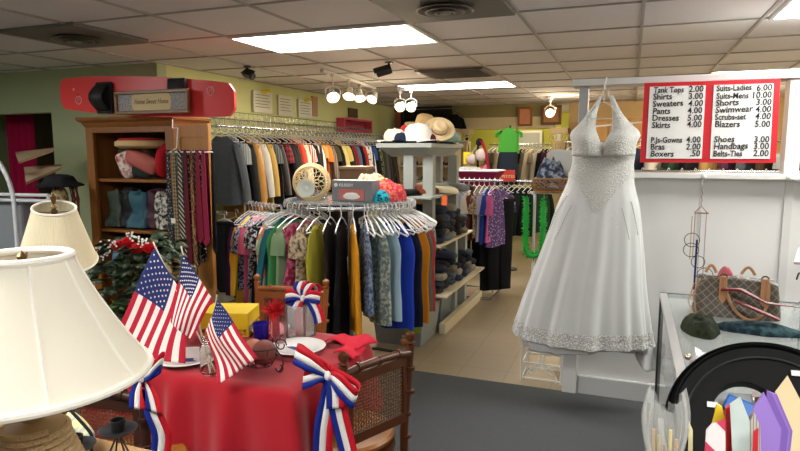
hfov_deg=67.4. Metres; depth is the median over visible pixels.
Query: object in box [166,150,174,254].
necktie
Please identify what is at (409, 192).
trousers
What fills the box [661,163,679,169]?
shirt
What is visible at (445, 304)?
tub
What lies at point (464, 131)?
column
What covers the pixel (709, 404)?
price sticker
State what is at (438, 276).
jeans
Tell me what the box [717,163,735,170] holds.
shirt
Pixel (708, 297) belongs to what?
handbag
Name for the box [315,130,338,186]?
shirt
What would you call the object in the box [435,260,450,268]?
jeans
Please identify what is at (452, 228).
jeans
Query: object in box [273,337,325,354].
plate
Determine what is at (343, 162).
jacket
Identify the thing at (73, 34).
ceiling vent
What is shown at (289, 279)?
blouse
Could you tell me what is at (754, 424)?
greeting card
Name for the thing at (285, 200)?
hanger
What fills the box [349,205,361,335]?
garment
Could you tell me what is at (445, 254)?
jeans
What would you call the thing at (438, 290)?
jeans
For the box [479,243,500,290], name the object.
trousers
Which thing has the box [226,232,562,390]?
floor
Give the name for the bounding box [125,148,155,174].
cushion
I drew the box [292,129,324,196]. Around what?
sweater
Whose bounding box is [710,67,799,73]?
recessed light
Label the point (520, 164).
jacket
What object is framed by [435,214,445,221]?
jeans
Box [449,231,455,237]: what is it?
jeans
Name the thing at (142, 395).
ribbon bow
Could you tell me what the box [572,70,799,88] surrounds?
trim
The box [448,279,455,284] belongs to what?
jeans
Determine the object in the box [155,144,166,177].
cushion
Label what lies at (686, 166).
jacket
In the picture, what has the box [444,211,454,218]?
jeans
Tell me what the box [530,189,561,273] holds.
pole
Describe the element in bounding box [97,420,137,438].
drip tray
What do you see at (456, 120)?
jacket
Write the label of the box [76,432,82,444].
cup
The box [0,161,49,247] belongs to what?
metal rack
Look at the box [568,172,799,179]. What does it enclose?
trim
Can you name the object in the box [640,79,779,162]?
price board
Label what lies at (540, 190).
wicker basket
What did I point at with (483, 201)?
shirt
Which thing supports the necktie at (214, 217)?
hanging from the rack at (172, 119)
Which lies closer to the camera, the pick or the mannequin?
the pick
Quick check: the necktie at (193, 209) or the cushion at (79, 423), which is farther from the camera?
the necktie at (193, 209)
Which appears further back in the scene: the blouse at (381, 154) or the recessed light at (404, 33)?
the blouse at (381, 154)
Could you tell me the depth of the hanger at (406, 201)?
4.16 m
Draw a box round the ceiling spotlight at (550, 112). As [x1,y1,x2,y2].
[545,97,555,117]
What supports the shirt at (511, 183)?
hanging from the rail at (489, 144)
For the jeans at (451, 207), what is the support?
on the jeans at (452, 214)
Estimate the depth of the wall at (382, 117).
7.43 m
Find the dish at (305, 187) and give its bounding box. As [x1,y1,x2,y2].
[297,179,314,196]
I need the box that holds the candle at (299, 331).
[295,308,306,335]
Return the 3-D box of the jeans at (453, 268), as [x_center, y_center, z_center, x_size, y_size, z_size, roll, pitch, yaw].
[0.374,0.394,5.731,0.344,0.077,0.178,3,7,21]
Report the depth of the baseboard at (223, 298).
6.39 m
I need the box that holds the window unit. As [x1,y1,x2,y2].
[519,130,541,146]
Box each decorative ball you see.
[246,339,259,348]
[252,340,276,364]
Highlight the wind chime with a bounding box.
[683,179,712,306]
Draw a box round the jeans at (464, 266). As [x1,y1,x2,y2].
[461,263,467,269]
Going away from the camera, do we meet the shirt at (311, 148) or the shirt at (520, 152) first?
the shirt at (311, 148)
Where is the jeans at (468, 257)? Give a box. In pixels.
[461,255,471,260]
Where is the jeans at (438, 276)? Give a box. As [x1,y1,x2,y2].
[435,272,446,280]
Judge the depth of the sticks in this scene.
0.81 m
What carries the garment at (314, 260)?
hanging from the clothes rack at (360, 207)
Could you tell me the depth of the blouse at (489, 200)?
6.45 m
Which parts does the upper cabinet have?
door, door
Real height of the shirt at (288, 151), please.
0.696 m
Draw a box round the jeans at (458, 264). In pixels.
[455,262,461,268]
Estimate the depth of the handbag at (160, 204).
4.41 m
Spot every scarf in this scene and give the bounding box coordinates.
[357,173,386,179]
[374,190,389,201]
[378,178,406,200]
[717,320,799,337]
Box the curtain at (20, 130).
[5,114,38,198]
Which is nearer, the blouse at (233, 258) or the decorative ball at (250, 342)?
the decorative ball at (250, 342)
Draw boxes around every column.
[461,129,472,166]
[548,127,569,208]
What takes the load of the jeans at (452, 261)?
on the jeans at (453, 268)
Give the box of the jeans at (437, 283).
[435,280,444,286]
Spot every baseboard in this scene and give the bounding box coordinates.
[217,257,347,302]
[577,374,670,404]
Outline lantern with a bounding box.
[285,304,315,337]
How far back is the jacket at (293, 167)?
6.49 m
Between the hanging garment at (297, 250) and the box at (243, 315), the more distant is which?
the hanging garment at (297, 250)
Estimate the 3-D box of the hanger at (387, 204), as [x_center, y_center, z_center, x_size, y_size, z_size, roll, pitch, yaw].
[-0.115,-0.044,4.064,0.010,0.218,0.375,-5,9,-36]
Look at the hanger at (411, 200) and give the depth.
4.27 m
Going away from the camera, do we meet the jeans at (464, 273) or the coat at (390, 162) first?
the jeans at (464, 273)
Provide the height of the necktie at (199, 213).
0.628 m
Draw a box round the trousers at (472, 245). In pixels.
[467,239,479,272]
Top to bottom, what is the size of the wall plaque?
0.139 m
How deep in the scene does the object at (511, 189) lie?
7.83 m
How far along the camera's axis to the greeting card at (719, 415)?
0.81 m
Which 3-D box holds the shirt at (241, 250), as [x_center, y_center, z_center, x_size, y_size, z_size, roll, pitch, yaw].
[-1.114,0.226,4.802,0.145,0.837,0.470,4,8,28]
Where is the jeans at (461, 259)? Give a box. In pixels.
[458,255,465,262]
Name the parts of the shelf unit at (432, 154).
post, post, shelf, post, post, shelf, shelf, post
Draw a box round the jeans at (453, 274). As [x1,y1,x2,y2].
[448,272,456,278]
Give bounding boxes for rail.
[211,124,383,136]
[216,194,331,214]
[244,203,282,215]
[405,108,458,109]
[459,179,502,299]
[489,144,551,187]
[500,180,544,197]
[565,140,780,148]
[634,170,799,172]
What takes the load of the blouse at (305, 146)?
hanging from the rail at (264, 129)
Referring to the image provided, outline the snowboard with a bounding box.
[60,76,236,116]
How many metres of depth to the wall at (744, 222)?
3.64 m
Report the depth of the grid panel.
7.20 m
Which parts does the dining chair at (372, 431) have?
post, seat, cane panel, frame, rail, post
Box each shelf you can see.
[0,148,61,196]
[98,177,166,182]
[101,226,167,234]
[336,118,371,132]
[397,128,461,246]
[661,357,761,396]
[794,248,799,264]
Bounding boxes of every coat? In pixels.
[223,124,266,220]
[372,134,395,182]
[375,134,392,181]
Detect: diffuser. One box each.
[401,81,514,89]
[714,69,799,73]
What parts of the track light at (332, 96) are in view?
bulb, bulb, bulb, bulb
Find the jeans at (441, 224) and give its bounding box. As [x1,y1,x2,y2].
[435,221,446,227]
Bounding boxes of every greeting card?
[688,422,692,450]
[704,419,725,450]
[712,403,725,450]
[725,404,731,450]
[730,397,749,450]
[749,410,760,450]
[752,428,757,450]
[775,376,799,450]
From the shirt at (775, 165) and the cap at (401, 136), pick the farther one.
the shirt at (775, 165)
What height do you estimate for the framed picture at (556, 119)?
0.314 m
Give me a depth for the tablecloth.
2.37 m
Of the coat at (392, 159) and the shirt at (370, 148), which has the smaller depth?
the shirt at (370, 148)
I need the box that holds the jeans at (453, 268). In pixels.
[448,264,456,271]
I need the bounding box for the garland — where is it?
[521,196,547,262]
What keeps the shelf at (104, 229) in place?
attached to the wooden bookcase at (194, 133)
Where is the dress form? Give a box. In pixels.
[466,138,489,187]
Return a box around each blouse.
[229,215,257,302]
[258,126,291,203]
[281,203,316,330]
[283,128,313,182]
[285,128,307,195]
[307,130,333,189]
[323,131,349,192]
[335,132,359,165]
[351,134,372,165]
[362,133,384,177]
[468,178,482,237]
[484,145,497,168]
[484,178,498,242]
[485,178,515,247]
[497,156,512,187]
[521,147,535,185]
[534,142,546,177]
[644,163,665,169]
[698,163,720,169]
[754,163,777,170]
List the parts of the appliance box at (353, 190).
printed dish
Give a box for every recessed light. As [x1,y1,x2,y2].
[227,22,439,53]
[395,79,517,90]
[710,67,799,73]
[768,0,799,20]
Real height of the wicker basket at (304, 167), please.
0.274 m
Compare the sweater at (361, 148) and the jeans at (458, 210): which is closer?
the jeans at (458, 210)
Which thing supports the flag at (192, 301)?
in the mason jar
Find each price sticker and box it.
[707,401,717,406]
[791,370,799,375]
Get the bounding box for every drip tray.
[83,436,96,450]
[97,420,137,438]
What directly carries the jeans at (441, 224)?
on the jeans at (439, 231)
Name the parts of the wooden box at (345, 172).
lid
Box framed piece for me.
[113,88,189,114]
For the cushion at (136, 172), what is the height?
0.139 m
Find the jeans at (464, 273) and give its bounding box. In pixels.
[461,270,467,276]
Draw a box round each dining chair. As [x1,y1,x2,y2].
[62,389,188,450]
[253,274,328,332]
[332,331,415,450]
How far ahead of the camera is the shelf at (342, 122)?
9.05 m
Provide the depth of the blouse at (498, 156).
11.29 m
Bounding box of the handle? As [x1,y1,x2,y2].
[786,175,793,180]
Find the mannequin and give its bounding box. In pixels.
[495,126,522,270]
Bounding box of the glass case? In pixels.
[651,292,799,450]
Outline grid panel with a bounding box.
[207,112,371,140]
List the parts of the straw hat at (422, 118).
crown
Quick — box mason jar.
[199,335,215,375]
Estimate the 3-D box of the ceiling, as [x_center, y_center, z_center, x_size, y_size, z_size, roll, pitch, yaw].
[-0.205,-1.478,5.186,10.800,0.088,16.200,3,7,21]
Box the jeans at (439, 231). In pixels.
[435,228,445,235]
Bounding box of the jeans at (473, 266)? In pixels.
[469,264,475,269]
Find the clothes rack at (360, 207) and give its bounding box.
[285,198,412,351]
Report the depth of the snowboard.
4.12 m
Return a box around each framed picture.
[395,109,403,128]
[518,107,532,125]
[541,105,561,124]
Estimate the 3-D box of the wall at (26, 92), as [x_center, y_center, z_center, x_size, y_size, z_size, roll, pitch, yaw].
[-3.741,-0.352,6.162,3.400,2.400,0.120,3,7,21]
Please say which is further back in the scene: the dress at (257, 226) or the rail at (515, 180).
the rail at (515, 180)
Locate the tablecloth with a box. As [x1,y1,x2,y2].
[81,327,382,450]
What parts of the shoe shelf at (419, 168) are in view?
panel, panel, panel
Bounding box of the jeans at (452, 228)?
[447,225,454,231]
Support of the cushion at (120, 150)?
on the wooden bookcase at (194, 133)
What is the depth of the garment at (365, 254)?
3.90 m
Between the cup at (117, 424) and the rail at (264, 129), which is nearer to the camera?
the cup at (117, 424)
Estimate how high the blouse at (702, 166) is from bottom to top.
0.736 m
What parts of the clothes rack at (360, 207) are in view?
leg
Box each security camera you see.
[241,65,255,79]
[373,61,392,76]
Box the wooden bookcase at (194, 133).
[75,116,216,314]
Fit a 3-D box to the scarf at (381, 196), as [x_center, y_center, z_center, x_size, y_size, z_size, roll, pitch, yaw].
[-0.126,-0.206,4.124,0.114,0.082,0.144,3,7,21]
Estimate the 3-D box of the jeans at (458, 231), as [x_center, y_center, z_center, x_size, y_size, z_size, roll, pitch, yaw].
[0.434,0.051,5.870,0.340,0.071,0.174,3,7,21]
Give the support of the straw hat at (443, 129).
on the cloth at (440, 142)
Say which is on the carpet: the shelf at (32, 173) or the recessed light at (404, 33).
the shelf at (32, 173)
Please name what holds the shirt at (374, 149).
hanging from the rail at (264, 129)
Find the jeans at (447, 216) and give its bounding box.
[442,214,449,221]
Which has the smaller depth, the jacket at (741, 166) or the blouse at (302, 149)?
the blouse at (302, 149)
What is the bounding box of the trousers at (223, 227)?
[216,212,239,292]
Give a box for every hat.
[405,113,433,125]
[425,117,454,140]
[680,313,720,339]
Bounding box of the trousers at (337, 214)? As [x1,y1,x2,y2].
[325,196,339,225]
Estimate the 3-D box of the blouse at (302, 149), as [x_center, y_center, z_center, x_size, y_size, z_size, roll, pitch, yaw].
[-1.274,-0.718,6.752,0.514,0.756,0.143,3,8,23]
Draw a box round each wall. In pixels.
[0,63,166,286]
[0,115,9,196]
[33,114,55,198]
[166,65,395,294]
[396,97,784,183]
[462,112,568,188]
[576,178,799,392]
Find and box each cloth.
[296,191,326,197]
[376,128,454,143]
[459,167,481,169]
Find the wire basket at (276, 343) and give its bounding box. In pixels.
[246,338,286,371]
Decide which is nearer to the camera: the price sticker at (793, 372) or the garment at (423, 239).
the price sticker at (793, 372)
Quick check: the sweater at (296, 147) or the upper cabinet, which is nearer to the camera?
the sweater at (296, 147)
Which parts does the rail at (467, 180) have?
frame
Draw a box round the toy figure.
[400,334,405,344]
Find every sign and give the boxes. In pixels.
[252,89,272,113]
[277,95,292,115]
[297,97,311,117]
[500,170,514,180]
[554,127,560,140]
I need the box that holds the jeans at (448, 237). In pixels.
[443,234,451,240]
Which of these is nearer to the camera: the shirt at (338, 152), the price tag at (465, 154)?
the shirt at (338, 152)
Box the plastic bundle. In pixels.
[534,156,567,188]
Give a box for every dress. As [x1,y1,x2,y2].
[251,219,267,319]
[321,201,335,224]
[322,204,336,333]
[332,205,349,335]
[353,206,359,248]
[512,96,666,375]
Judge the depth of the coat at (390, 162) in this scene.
8.99 m
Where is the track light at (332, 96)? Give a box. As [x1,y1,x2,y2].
[320,69,377,103]
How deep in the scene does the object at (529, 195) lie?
7.65 m
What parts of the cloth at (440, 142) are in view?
cap, crown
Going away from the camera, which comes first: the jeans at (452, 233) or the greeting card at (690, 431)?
the greeting card at (690, 431)
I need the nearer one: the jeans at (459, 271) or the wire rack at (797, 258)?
the wire rack at (797, 258)
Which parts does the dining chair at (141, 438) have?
cane panel, frame, rail, post, seat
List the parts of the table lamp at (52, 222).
trim, trim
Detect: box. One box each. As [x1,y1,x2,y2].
[200,303,259,336]
[332,179,379,201]
[338,166,374,179]
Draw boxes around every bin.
[0,197,36,248]
[459,169,505,188]
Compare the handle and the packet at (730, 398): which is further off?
the handle
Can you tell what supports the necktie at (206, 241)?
hanging from the rack at (172, 119)
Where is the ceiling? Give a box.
[0,0,799,112]
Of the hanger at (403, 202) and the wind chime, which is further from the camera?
the hanger at (403, 202)
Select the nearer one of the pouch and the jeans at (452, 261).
the pouch
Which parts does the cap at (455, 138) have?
crown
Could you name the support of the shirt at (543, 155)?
hanging from the rail at (489, 144)
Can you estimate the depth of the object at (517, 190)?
7.81 m
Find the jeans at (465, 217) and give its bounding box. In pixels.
[459,213,467,221]
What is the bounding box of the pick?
[260,297,288,337]
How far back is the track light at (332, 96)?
6.25 m
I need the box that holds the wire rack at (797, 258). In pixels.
[791,248,799,348]
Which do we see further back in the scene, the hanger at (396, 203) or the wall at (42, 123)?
the wall at (42, 123)
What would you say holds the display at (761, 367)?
on the carpet
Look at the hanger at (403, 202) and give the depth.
4.14 m
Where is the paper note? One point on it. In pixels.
(314, 100)
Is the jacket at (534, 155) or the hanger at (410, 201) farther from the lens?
the jacket at (534, 155)
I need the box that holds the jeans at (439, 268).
[435,263,446,272]
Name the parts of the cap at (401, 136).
crown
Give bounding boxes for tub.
[374,298,440,346]
[437,294,451,323]
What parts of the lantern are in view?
corner post, corner post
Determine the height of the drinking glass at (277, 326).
0.120 m
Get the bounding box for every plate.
[163,347,199,366]
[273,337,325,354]
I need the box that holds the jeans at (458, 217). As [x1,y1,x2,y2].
[453,214,462,221]
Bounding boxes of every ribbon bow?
[129,351,171,450]
[285,281,324,323]
[293,343,360,450]
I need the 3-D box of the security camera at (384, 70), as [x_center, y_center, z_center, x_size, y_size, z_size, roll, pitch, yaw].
[-0.149,-1.359,5.231,0.177,0.135,0.098,0,7,-3]
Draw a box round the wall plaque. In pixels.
[348,108,357,117]
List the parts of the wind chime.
rod, rod, rod, rod, rod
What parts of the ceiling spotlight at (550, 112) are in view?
bulb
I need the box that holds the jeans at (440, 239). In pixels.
[436,236,445,243]
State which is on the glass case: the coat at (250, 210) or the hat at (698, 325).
the hat at (698, 325)
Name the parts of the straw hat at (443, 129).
crown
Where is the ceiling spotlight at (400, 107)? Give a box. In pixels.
[394,88,416,111]
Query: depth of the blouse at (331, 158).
7.24 m
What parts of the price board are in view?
writing panel, writing panel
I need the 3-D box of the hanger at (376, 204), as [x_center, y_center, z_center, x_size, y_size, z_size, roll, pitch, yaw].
[-0.159,-0.051,4.010,0.010,0.194,0.385,-4,8,-28]
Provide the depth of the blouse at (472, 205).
6.53 m
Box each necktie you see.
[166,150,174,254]
[172,150,179,240]
[175,150,179,262]
[177,150,187,266]
[181,150,184,209]
[183,150,193,269]
[187,150,191,234]
[189,150,197,274]
[193,150,200,266]
[195,150,203,242]
[199,150,206,261]
[201,150,209,246]
[205,150,211,236]
[210,150,217,253]
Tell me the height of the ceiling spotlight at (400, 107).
0.294 m
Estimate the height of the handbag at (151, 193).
0.317 m
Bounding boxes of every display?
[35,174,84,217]
[663,342,799,450]
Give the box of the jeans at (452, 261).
[435,258,455,264]
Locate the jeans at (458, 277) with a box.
[454,275,462,280]
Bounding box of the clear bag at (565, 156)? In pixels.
[547,150,571,177]
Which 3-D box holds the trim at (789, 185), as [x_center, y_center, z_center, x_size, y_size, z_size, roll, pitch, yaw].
[2.030,0.379,3.597,0.475,1.313,0.025,3,7,21]
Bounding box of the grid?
[0,0,799,107]
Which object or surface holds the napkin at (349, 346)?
on the tablecloth
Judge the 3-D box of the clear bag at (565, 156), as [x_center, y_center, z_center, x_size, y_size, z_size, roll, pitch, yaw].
[1.311,-0.469,4.982,0.298,0.320,0.040,3,7,21]
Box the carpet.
[75,369,664,450]
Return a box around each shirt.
[219,124,251,199]
[229,215,260,289]
[237,216,265,302]
[239,125,274,198]
[252,126,283,164]
[256,212,307,317]
[261,127,294,191]
[288,128,317,185]
[297,129,327,188]
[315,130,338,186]
[319,130,341,179]
[327,132,353,161]
[339,132,362,165]
[351,133,376,172]
[356,134,377,160]
[401,184,438,194]
[416,182,450,186]
[435,186,458,193]
[441,182,469,190]
[458,177,465,208]
[460,178,470,226]
[466,178,477,240]
[475,178,487,241]
[479,178,491,244]
[489,145,498,186]
[504,182,517,184]
[516,143,526,179]
[526,145,539,178]
[540,145,550,163]
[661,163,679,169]
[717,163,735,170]
[772,153,779,170]
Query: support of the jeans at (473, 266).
on the shelf unit at (432, 154)
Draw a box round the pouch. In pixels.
[717,266,732,275]
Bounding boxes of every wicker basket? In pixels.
[292,163,330,200]
[531,177,567,192]
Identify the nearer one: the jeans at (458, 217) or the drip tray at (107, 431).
the drip tray at (107, 431)
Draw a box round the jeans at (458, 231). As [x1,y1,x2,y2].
[454,229,461,234]
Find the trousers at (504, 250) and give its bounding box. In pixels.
[487,197,514,289]
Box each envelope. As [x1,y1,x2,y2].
[752,392,780,450]
[766,390,787,450]
[769,391,789,450]
[772,392,792,450]
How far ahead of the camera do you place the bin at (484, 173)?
7.36 m
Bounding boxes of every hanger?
[262,200,312,225]
[263,199,288,222]
[263,201,311,227]
[290,198,316,217]
[358,204,375,236]
[358,204,383,237]
[364,204,389,234]
[368,204,393,235]
[368,204,399,237]
[372,203,406,235]
[372,203,408,236]
[375,203,414,234]
[380,202,420,233]
[381,201,428,231]
[382,200,432,229]
[383,202,423,232]
[385,199,436,225]
[386,201,428,232]
[397,201,427,231]
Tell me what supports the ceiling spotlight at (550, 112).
attached to the ceiling
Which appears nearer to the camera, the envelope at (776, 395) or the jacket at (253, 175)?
the envelope at (776, 395)
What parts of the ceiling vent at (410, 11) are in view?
damper knob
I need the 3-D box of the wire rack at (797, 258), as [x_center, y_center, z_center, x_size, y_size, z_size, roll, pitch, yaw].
[2.073,0.683,2.897,0.430,1.120,0.300,3,7,21]
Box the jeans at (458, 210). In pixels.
[453,208,460,214]
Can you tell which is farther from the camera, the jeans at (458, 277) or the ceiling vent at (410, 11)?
the jeans at (458, 277)
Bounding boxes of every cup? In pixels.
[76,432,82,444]
[109,416,124,433]
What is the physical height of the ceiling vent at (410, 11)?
0.056 m
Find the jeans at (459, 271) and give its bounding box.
[455,268,462,274]
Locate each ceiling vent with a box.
[0,22,148,47]
[369,0,514,23]
[415,67,495,78]
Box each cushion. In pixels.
[66,410,94,450]
[114,137,165,148]
[115,151,133,178]
[118,148,127,175]
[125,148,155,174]
[132,165,152,178]
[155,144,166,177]
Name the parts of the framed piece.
frame rail, motto panel, frame rail, frame rail, frame rail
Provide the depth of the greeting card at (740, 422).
0.77 m
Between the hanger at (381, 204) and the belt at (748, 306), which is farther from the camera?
the hanger at (381, 204)
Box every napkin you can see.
[324,333,377,349]
[333,341,366,359]
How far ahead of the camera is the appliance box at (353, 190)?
4.11 m
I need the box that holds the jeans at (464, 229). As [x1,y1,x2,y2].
[459,227,467,232]
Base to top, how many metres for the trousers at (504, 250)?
1.125 m
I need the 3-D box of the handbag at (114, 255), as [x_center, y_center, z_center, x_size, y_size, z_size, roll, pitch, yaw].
[-2.175,0.208,4.711,0.130,0.260,0.160,3,7,21]
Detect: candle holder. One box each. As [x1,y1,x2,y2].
[76,432,96,450]
[97,416,137,450]
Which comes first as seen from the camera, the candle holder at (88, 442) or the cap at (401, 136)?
the candle holder at (88, 442)
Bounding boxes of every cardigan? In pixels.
[226,215,254,297]
[245,127,280,209]
[344,135,369,165]
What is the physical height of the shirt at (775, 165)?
0.737 m
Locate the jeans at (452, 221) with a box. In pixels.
[448,218,455,225]
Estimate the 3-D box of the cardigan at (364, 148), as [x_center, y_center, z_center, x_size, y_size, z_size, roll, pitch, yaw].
[-0.673,-0.927,8.310,0.576,0.721,0.118,3,7,21]
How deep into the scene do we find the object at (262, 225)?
4.55 m
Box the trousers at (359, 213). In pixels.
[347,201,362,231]
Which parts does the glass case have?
corner post, rail, lock knob, rail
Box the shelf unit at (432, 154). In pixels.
[376,143,483,334]
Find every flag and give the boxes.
[121,238,201,363]
[171,241,212,339]
[205,289,257,384]
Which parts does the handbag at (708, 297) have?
handle, handle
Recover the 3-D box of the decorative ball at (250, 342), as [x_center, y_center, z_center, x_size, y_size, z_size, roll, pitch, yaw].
[-0.621,0.526,2.538,0.092,0.094,0.092,7,10,43]
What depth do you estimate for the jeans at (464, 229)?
5.94 m
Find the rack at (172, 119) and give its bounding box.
[169,119,211,152]
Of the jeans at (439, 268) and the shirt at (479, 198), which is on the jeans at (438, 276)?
the jeans at (439, 268)
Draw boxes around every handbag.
[105,188,123,226]
[112,236,126,259]
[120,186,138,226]
[126,189,147,228]
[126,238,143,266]
[146,187,165,228]
[154,189,167,229]
[164,247,171,272]
[688,264,780,321]
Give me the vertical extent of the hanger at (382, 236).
0.211 m
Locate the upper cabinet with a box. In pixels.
[596,118,641,148]
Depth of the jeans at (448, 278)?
5.49 m
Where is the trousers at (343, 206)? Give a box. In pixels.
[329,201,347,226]
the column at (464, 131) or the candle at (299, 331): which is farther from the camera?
the column at (464, 131)
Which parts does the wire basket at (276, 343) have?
scroll handle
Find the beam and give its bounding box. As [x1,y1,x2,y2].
[464,116,555,129]
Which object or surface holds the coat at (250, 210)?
hanging from the rail at (264, 129)
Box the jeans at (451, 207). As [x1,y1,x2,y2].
[435,203,456,210]
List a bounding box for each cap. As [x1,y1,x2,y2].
[392,132,405,141]
[404,123,440,141]
[430,134,436,141]
[442,132,465,142]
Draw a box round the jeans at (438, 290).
[435,287,443,293]
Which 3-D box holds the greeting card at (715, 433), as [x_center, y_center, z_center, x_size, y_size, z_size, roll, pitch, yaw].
[0.410,0.359,0.783,0.034,0.216,0.025,3,7,21]
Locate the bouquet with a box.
[88,231,195,320]
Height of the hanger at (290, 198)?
0.193 m
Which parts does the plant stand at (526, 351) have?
leg, leg, leg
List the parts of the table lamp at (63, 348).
trim, trim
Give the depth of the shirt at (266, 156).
5.96 m
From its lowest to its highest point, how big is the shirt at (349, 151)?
0.717 m
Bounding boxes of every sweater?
[273,128,303,186]
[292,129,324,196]
[331,133,356,165]
[340,132,366,165]
[368,134,390,179]
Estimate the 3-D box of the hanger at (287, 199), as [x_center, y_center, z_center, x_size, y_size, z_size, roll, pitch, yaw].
[-0.819,-0.104,4.378,0.366,0.182,0.009,0,7,1]
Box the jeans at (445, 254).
[435,250,456,258]
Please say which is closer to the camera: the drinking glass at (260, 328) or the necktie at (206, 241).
the drinking glass at (260, 328)
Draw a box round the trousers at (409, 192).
[404,189,418,195]
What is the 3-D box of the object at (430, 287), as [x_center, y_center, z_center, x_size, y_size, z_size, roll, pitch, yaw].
[0.072,0.218,4.312,0.351,0.797,0.067,3,8,21]
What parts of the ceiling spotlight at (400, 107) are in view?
bulb, bulb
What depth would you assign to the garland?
4.91 m
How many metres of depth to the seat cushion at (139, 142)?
4.35 m
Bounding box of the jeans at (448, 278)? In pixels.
[444,274,450,282]
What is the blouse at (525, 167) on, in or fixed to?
hanging from the rail at (489, 144)
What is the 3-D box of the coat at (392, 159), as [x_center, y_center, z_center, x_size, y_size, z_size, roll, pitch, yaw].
[-0.333,-0.917,9.201,0.578,0.957,0.118,3,8,25]
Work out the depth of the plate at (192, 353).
2.58 m
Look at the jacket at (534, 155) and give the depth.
11.00 m
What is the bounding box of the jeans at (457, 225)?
[453,222,461,228]
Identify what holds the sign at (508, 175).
attached to the rail at (515, 180)
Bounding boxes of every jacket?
[211,123,251,205]
[226,124,260,202]
[267,127,300,209]
[319,131,345,191]
[359,133,382,175]
[365,135,387,178]
[375,134,399,183]
[446,109,468,151]
[492,152,498,168]
[517,147,530,185]
[530,143,543,180]
[634,139,643,169]
[679,163,698,169]
[735,163,754,170]
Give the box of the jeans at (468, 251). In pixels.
[442,247,472,254]
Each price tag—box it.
[405,327,419,332]
[442,195,446,204]
[463,152,470,163]
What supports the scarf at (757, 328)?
on the glass case
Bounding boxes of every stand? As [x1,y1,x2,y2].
[520,342,562,384]
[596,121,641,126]
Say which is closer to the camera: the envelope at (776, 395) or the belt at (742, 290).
the envelope at (776, 395)
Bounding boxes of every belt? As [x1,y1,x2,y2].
[721,288,799,307]
[735,300,780,320]
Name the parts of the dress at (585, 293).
halter panel, halter panel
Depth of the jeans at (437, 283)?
5.28 m
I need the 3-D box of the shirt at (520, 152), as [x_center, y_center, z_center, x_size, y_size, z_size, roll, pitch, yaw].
[2.311,-1.204,11.265,0.486,0.700,0.147,-6,9,-42]
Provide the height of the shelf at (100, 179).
0.022 m
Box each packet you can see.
[714,392,752,414]
[723,394,754,416]
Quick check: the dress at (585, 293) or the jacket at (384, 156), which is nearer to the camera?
the dress at (585, 293)
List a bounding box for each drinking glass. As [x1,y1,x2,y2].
[253,321,268,339]
[270,318,286,343]
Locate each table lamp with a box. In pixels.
[0,246,153,450]
[20,192,98,270]
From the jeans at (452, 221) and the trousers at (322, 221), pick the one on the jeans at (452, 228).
the jeans at (452, 221)
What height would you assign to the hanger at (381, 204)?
0.200 m
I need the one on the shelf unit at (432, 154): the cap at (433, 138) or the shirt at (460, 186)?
the shirt at (460, 186)
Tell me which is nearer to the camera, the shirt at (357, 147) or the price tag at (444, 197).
the price tag at (444, 197)
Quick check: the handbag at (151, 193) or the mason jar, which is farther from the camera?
the handbag at (151, 193)
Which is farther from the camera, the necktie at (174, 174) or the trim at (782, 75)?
the necktie at (174, 174)
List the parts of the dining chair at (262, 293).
post, rail, frame, cane panel, post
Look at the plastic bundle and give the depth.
4.80 m
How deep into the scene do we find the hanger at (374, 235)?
3.94 m
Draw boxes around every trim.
[562,355,576,392]
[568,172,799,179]
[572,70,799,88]
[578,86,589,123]
[690,179,793,359]
[779,78,799,173]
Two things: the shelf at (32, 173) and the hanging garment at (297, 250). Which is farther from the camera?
the shelf at (32, 173)
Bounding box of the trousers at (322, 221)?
[315,206,327,224]
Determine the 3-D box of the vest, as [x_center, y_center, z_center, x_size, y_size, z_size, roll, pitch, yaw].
[-1.079,-0.838,7.239,0.476,0.637,0.146,3,8,22]
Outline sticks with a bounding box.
[652,428,677,450]
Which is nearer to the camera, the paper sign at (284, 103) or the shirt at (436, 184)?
the shirt at (436, 184)
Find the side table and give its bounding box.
[0,424,151,450]
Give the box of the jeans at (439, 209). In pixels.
[416,204,447,213]
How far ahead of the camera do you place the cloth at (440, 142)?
5.13 m
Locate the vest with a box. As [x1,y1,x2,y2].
[302,129,328,164]
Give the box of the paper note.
[311,96,317,116]
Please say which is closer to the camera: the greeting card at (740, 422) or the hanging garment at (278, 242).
the greeting card at (740, 422)
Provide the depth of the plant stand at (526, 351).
4.21 m

